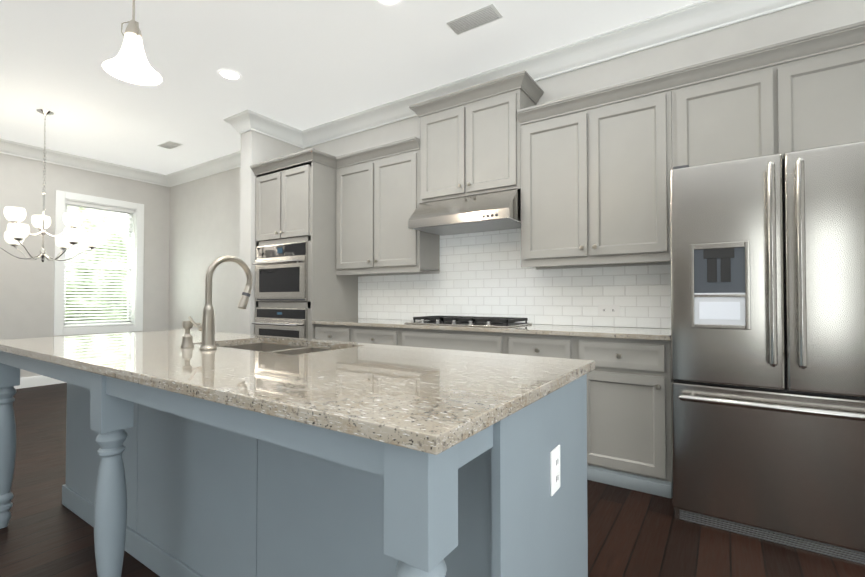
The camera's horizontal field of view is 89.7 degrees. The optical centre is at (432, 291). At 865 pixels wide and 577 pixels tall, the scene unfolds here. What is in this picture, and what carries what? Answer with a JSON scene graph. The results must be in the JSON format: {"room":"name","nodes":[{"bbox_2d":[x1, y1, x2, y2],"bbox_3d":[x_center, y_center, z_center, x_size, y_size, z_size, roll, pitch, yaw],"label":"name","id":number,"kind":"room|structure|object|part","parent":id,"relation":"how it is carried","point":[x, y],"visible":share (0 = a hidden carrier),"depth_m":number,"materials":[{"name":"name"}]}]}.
{"room":"kitchen","nodes":[
{"label":"kitchen","id":0,"kind":"room"},
{"bbox_2d":[0,153,167,377],"bbox_3d":[-6.405,-0.342,3.739,0.160,3.050,7.680,-1,-1,34],"label":"wall","id":1,"kind":"structure","parent":0,"point":[26,285],"depth_m":5.66,"materials":[{"name":"paint"}]},
{"bbox_2d":[14,375,66,388],"bbox_3d":[-6.329,1.114,3.669,0.014,0.134,7.726,-1,-1,34],"label":"baseboard","id":2,"kind":"structure","parent":1,"relation":"attached to","point":[33,381],"depth_m":5.55,"materials":[{"name":"white wood"}]},
{"bbox_2d":[0,138,163,185],"bbox_3d":[-6.243,-1.790,3.752,0.120,0.150,7.576,-1,-1,34],"label":"crown molding","id":3,"kind":"structure","parent":1,"relation":"attached to","point":[9,147],"depth_m":5.89,"materials":[{"name":"white wood"}]},
{"bbox_2d":[53,190,143,335],"bbox_3d":[-4.739,-0.369,6.199,0.177,1.920,1.050,-1,-1,34],"label":"window","id":4,"kind":"structure","parent":1,"relation":"in","point":[61,197],"depth_m":6.22,"materials":[{"name":"white"}]},
{"bbox_3d":[-4.782,-0.363,6.227,0.045,1.718,0.836,-1,-1,34],"label":"window sash","id":5,"kind":"part","parent":4,"relation":"part of","materials":[{"name":"glass"}]},
{"bbox_2d":[64,200,134,327],"bbox_3d":[-4.726,-0.364,6.190,0.068,1.715,0.830,-1,-1,34],"label":"window blinds","id":6,"kind":"object","parent":4,"relation":"attached to","point":[97,207],"visible":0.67,"depth_m":6.18,"materials":[{"name":"white plastic"}]},
{"bbox_2d":[236,130,303,334],"bbox_3d":[-1.808,-0.322,4.887,0.195,3.050,0.650,-1,-1,34],"label":"wall","id":7,"kind":"structure","parent":0,"point":[256,147],"depth_m":4.64,"materials":[{"name":"paint"}]},
{"bbox_2d":[224,116,244,134],"bbox_3d":[-2.003,-1.770,4.905,0.124,0.150,0.664,-1,-1,34],"label":"crown molding","id":8,"kind":"structure","parent":7,"relation":"attached to","point":[231,120],"depth_m":4.65,"materials":[{"name":"white wood"}]},
{"bbox_2d":[236,109,299,145],"bbox_3d":[-1.746,-1.773,4.732,0.135,0.150,0.664,-1,-1,34],"label":"crown molding","id":9,"kind":"structure","parent":7,"relation":"attached to","point":[246,120],"depth_m":4.67,"materials":[{"name":"white wood"}]},
{"bbox_2d":[0,0,701,174],"bbox_3d":[-2.213,-1.965,0.960,10.250,0.100,8.050,-1,-1,34],"label":"ceiling","id":10,"kind":"structure","parent":0,"point":[302,64],"depth_m":3.50,"materials":[{"name":"white paint"}]},
{"bbox_2d":[0,108,100,261],"bbox_3d":[-3.987,-1.075,4.466,0.910,1.558,0.944,-1,-1,34],"label":"chandelier","id":11,"kind":"object","parent":10,"relation":"hanging from","point":[16,233],"visible":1,"depth_m":4.46,"materials":[{"name":"silver metal"}]},
{"bbox_2d":[102,0,161,84],"bbox_3d":[-1.567,-1.517,2.283,0.258,0.750,0.258,-1,-1,34],"label":"pendant light","id":12,"kind":"object","parent":10,"relation":"hanging from","point":[129,63],"visible":1,"depth_m":2.27,"materials":[{"name":"white glass"}]},
{"bbox_2d":[158,141,182,149],"bbox_3d":[-3.294,-1.833,5.459,0.320,0.008,0.160,-1,-1,34],"label":"ceiling vent","id":13,"kind":"object","parent":10,"relation":"in","point":[170,145],"visible":1,"depth_m":5.45,"materials":[{"name":"white metal"}]},
{"bbox_2d":[217,69,241,80],"bbox_3d":[-1.746,-1.863,3.746,0.196,0.007,0.196,-1,-1,34],"label":"recessed light","id":14,"kind":"object","parent":10,"relation":"in","point":[229,74],"visible":1,"depth_m":3.74,"materials":[{"name":"white"}]},
{"bbox_2d":[375,0,402,6],"bbox_3d":[-0.279,-1.880,2.774,0.196,0.007,0.196,-1,-1,34],"label":"recessed light","id":15,"kind":"object","parent":10,"relation":"in","point":[389,3],"visible":1,"depth_m":2.83,"materials":[{"name":"white"}]},
{"bbox_2d":[446,4,502,34],"bbox_3d":[0.288,-1.875,3.008,0.360,0.008,0.160,-1,-1,34],"label":"ceiling vent","id":16,"kind":"object","parent":10,"relation":"in","point":[476,18],"visible":1,"depth_m":3.00,"materials":[{"name":"white metal"}]},
{"bbox_2d":[0,383,864,576],"bbox_3d":[-2.213,1.185,0.906,10.250,0.100,8.050,-1,-1,34],"label":"floor","id":17,"kind":"structure","parent":0,"point":[45,532],"depth_m":2.04,"materials":[{"name":"brown wood"}]},
{"bbox_2d":[0,351,587,576],"bbox_3d":[-0.830,0.708,1.789,2.634,0.883,0.932,-1,-1,34],"label":"kitchen island","id":18,"kind":"object","parent":17,"relation":"on","point":[162,483],"visible":0.85,"depth_m":1.29,"materials":[{"name":"blue wood"}]},
{"bbox_2d":[0,329,594,454],"bbox_3d":[-0.831,0.353,1.787,2.660,0.235,0.960,-1,-1,34],"label":"island countertop","id":19,"kind":"structure","parent":18,"relation":"on","point":[434,401],"depth_m":1.16,"materials":[{"name":"stone"}]},
{"bbox_2d":[180,320,200,347],"bbox_3d":[-1.032,0.180,1.859,0.052,0.113,0.081,-1,-1,34],"label":"soap dispenser","id":20,"kind":"object","parent":19,"relation":"on","point":[187,337],"visible":0.96,"depth_m":1.83,"materials":[{"name":"silver metal"}]},
{"bbox_2d":[188,255,252,349],"bbox_3d":[-0.893,0.042,1.856,0.119,0.389,0.235,-1,-1,34],"label":"faucet","id":21,"kind":"object","parent":19,"relation":"on","point":[207,327],"visible":1,"depth_m":1.77,"materials":[{"name":"silver metal"}]},
{"bbox_2d":[252,161,358,338],"bbox_3d":[-1.359,-0.015,4.566,0.897,2.425,0.728,-1,-1,34],"label":"tall cabinet","id":22,"kind":"object","parent":17,"relation":"on","point":[300,285],"visible":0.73,"depth_m":4.28,"materials":[{"name":"grey wood"}]},
{"bbox_2d":[250,21,864,175],"bbox_3d":[0.303,-1.432,3.495,4.877,0.370,0.695,-1,-1,34],"label":"crown molding","id":23,"kind":"structure","parent":22,"relation":"on","point":[833,40],"depth_m":2.93,"materials":[{"name":"grey wood"}]},
{"bbox_2d":[315,324,350,341],"bbox_3d":[-0.750,0.750,4.211,0.494,0.884,0.617,-1,-1,34],"label":"drawer","id":24,"kind":"object","parent":17,"relation":"on","point":[322,331],"depth_m":3.95,"materials":[{"name":"grey wood"}]},
{"bbox_2d":[312,318,670,340],"bbox_3d":[0.270,0.280,3.518,2.969,0.030,0.620,-1,-1,34],"label":"countertop","id":25,"kind":"structure","parent":24,"relation":"on","point":[617,332],"depth_m":3.01,"materials":[{"name":"stone"}]},
{"bbox_2d":[404,316,531,327],"bbox_3d":[0.281,0.238,3.518,0.910,0.054,0.490,-1,-1,34],"label":"cooktop","id":26,"kind":"object","parent":25,"relation":"in","point":[496,322],"visible":1,"depth_m":3.37,"materials":[{"name":"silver metal"}]},
{"bbox_2d":[351,326,398,345],"bbox_3d":[-0.322,0.745,3.925,0.535,0.884,0.617,-1,-1,34],"label":"drawer","id":27,"kind":"object","parent":17,"relation":"on","point":[359,334],"depth_m":3.67,"materials":[{"name":"grey wood"}]},
{"bbox_2d":[399,328,506,353],"bbox_3d":[0.286,0.738,3.516,0.930,0.884,0.617,-1,-1,34],"label":"base cabinet","id":28,"kind":"object","parent":17,"relation":"on","point":[490,342],"depth_m":3.24,"materials":[{"name":"grey wood"}]},
{"bbox_2d":[507,333,574,358],"bbox_3d":[0.869,0.731,3.125,0.475,0.884,0.617,-1,-1,34],"label":"base cabinet","id":29,"kind":"object","parent":17,"relation":"on","point":[555,346],"depth_m":2.86,"materials":[{"name":"grey wood"}]},
{"bbox_2d":[575,336,672,497],"bbox_3d":[1.287,0.726,2.845,0.532,0.884,0.617,-1,-1,34],"label":"base cabinet","id":30,"kind":"object","parent":17,"relation":"on","point":[629,413],"depth_m":2.57,"materials":[{"name":"grey wood"}]},
{"bbox_2d":[670,141,864,565],"bbox_3d":[1.810,0.260,2.283,0.915,1.797,0.926,-1,-1,34],"label":"refrigerator","id":31,"kind":"object","parent":17,"relation":"on","point":[767,258],"visible":1,"depth_m":1.98,"materials":[{"name":"silver metal"}]},
{"bbox_2d":[168,0,864,332],"bbox_3d":[-0.015,-0.334,4.208,10.250,3.050,0.160,-1,-1,34],"label":"wall","id":32,"kind":"structure","parent":0,"point":[194,230],"depth_m":4.48,"materials":[{"name":"paint"}]},
{"bbox_2d":[164,151,240,186],"bbox_3d":[-2.922,-1.751,6.012,2.876,0.150,0.120,-1,-1,34],"label":"crown molding","id":33,"kind":"structure","parent":32,"relation":"attached to","point":[230,161],"depth_m":6.25,"materials":[{"name":"white"}]},
{"bbox_2d":[336,149,439,274],"bbox_3d":[-0.461,-0.699,4.187,1.028,1.070,0.378,-1,-1,34],"label":"upper cabinet","id":34,"kind":"object","parent":32,"relation":"attached to","point":[377,202],"visible":0.98,"depth_m":4.02,"materials":[{"name":"grey wood"}]},
{"bbox_2d":[420,89,535,202],"bbox_3d":[0.352,-1.146,3.648,0.928,0.755,0.378,-1,-1,34],"label":"upper cabinet","id":35,"kind":"object","parent":32,"relation":"attached to","point":[472,148],"visible":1,"depth_m":3.48,"materials":[{"name":"grey wood"}]},
{"bbox_2d":[408,188,520,235],"bbox_3d":[0.316,-0.645,3.585,0.906,0.248,0.510,-1,-1,34],"label":"range hood","id":36,"kind":"object","parent":35,"relation":"attached to","point":[492,211],"visible":0.96,"depth_m":3.41,"materials":[{"name":"silver metal"}]},
{"bbox_2d":[358,228,670,328],"bbox_3d":[0.454,-0.248,3.786,2.986,1.034,0.010,-1,-1,34],"label":"tile backsplash","id":37,"kind":"structure","parent":32,"relation":"attached to","point":[483,274],"depth_m":3.64,"materials":[{"name":"white tile"}]},
{"bbox_2d":[598,305,619,315],"bbox_3d":[1.297,0.139,3.203,0.150,0.084,0.007,-1,-1,34],"label":"outlet","id":38,"kind":"object","parent":37,"relation":"attached to","point":[608,310],"visible":1,"depth_m":3.20,"materials":[{"name":"white plastic"}]},
{"bbox_2d":[296,0,814,148],"bbox_3d":[1.172,-1.798,3.266,6.585,0.150,0.120,-1,-1,34],"label":"crown molding","id":39,"kind":"structure","parent":32,"relation":"attached to","point":[696,18],"depth_m":3.26,"materials":[{"name":"white wood"}]},
{"bbox_2d":[520,90,671,267],"bbox_3d":[1.154,-0.718,3.103,0.998,1.070,0.378,-1,-1,34],"label":"upper cabinet","id":40,"kind":"object","parent":32,"relation":"attached to","point":[595,185],"visible":0.98,"depth_m":2.94,"materials":[{"name":"grey wood"}]},
{"bbox_2d":[671,44,864,168],"bbox_3d":[1.993,-0.948,2.544,1.019,0.630,0.378,-1,-1,34],"label":"upper cabinet","id":41,"kind":"object","parent":32,"relation":"attached to","point":[817,101],"visible":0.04,"depth_m":2.43,"materials":[{"name":"grey wood"}]},
{"label":"outside","id":42,"kind":"structure","parent":0,"visible":0},
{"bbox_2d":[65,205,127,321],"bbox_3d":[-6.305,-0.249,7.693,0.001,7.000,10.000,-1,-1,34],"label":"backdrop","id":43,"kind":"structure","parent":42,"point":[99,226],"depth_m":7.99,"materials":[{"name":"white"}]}
]}

